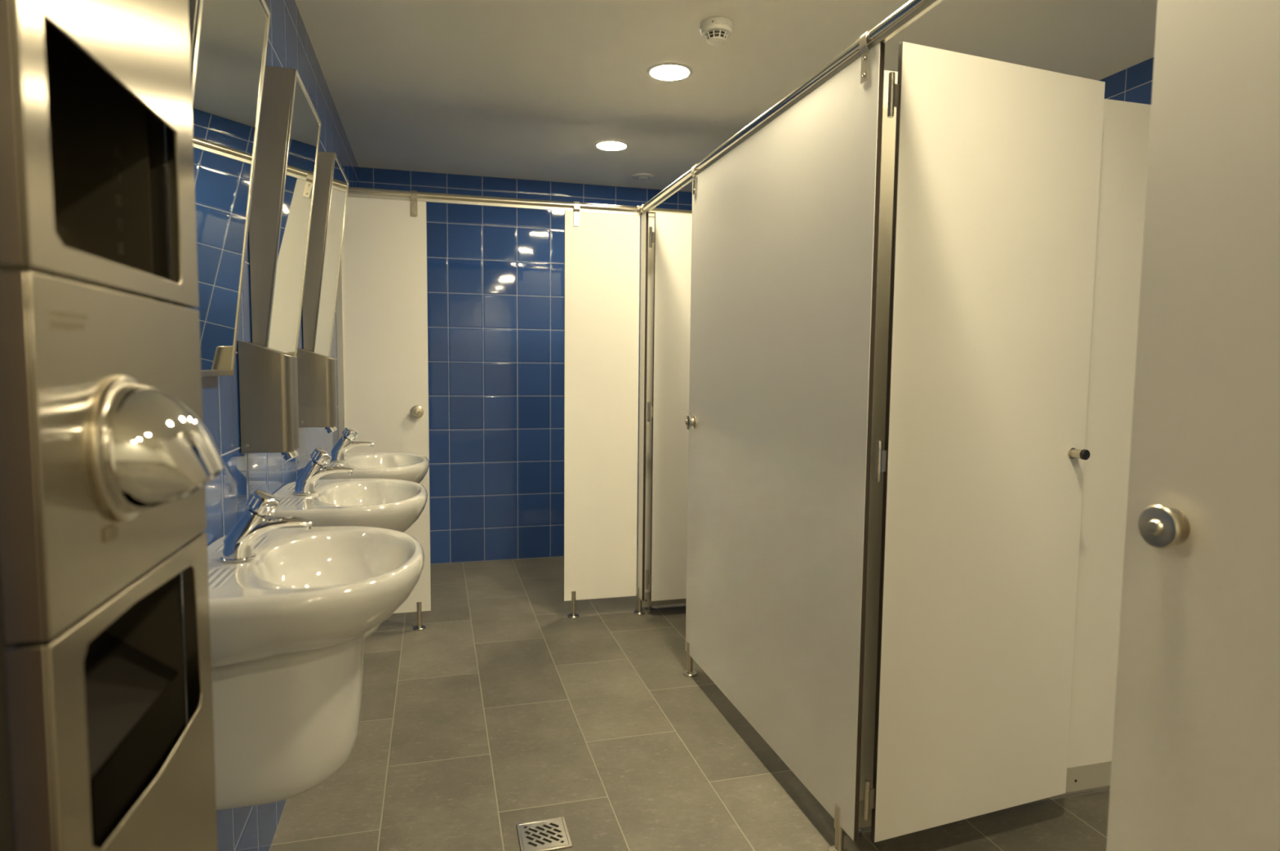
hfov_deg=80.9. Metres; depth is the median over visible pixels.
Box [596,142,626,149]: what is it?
diffuser
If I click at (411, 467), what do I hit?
washbasin
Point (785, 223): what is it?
screen
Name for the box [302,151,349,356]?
mirror
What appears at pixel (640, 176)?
ceiling vent
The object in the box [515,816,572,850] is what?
floor drain
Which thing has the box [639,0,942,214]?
rail
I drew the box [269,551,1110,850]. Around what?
floor
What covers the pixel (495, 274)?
wall
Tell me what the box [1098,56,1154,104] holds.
wall
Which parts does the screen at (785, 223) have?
door knob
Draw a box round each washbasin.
[181,525,424,810]
[266,478,427,639]
[318,452,429,483]
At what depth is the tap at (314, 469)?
1.90 m
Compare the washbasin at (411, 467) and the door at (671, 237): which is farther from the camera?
the door at (671, 237)
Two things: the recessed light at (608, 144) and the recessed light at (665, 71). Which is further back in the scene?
the recessed light at (608, 144)
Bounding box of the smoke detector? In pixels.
[699,16,733,45]
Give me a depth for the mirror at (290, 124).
1.70 m
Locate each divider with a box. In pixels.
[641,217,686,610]
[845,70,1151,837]
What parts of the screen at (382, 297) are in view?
door knob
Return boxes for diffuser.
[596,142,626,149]
[650,65,688,79]
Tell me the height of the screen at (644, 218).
1.880 m
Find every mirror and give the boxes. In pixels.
[164,0,270,376]
[248,65,321,355]
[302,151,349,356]
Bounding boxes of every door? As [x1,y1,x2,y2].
[645,212,692,600]
[863,41,1105,842]
[1106,0,1279,850]
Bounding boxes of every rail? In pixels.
[347,186,692,217]
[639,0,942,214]
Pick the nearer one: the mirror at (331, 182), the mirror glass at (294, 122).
the mirror glass at (294, 122)
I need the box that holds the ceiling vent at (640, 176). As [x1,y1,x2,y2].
[631,173,654,180]
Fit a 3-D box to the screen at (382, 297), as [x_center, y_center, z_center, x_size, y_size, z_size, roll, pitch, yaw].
[-1.107,-0.046,3.253,0.371,1.924,0.069,-1,5,-15]
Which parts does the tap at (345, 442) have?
spout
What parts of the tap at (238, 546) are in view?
spout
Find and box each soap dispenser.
[237,340,299,461]
[297,347,337,433]
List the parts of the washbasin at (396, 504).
bowl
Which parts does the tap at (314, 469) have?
spout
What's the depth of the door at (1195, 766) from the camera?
0.94 m
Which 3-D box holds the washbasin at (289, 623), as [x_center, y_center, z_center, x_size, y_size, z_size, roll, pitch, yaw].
[-0.570,0.417,1.310,0.377,0.390,0.500,-1,5,-15]
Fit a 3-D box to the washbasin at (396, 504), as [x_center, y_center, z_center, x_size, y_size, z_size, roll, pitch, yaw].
[-0.747,0.366,1.956,0.377,0.390,0.500,-1,5,-15]
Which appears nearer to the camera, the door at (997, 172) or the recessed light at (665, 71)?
the door at (997, 172)
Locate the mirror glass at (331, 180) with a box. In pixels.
[315,159,347,356]
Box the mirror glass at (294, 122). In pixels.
[268,77,319,355]
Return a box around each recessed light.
[594,139,628,151]
[646,62,693,81]
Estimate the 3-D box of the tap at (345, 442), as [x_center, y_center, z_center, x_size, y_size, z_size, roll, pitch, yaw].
[-0.988,0.063,2.570,0.144,0.114,0.054,-1,5,-15]
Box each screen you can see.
[336,190,431,630]
[563,201,639,617]
[634,212,648,614]
[683,28,884,850]
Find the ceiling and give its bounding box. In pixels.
[294,0,1157,191]
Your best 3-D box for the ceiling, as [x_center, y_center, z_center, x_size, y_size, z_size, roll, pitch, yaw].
[0.818,-1.223,0.835,3.081,0.120,8.004,-1,5,-15]
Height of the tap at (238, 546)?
0.114 m
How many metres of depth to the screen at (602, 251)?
3.50 m
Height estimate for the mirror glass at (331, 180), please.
0.658 m
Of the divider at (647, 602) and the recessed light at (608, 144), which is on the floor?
the divider at (647, 602)
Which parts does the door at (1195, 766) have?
door knob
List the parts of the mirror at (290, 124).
wedge casing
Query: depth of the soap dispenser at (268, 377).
1.59 m
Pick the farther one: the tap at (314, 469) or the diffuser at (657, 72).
the diffuser at (657, 72)
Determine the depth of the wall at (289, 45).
1.74 m
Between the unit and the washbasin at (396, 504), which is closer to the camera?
the unit
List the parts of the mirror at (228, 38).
wedge casing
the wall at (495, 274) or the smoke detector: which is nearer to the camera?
the smoke detector
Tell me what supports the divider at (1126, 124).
on the floor
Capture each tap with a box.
[220,489,312,561]
[293,448,353,494]
[330,426,373,461]
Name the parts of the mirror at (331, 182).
wedge casing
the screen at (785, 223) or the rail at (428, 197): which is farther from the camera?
the rail at (428, 197)
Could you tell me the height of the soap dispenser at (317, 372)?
0.262 m
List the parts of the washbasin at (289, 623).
bowl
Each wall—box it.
[180,0,359,850]
[358,166,692,564]
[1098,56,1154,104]
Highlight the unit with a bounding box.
[0,0,224,850]

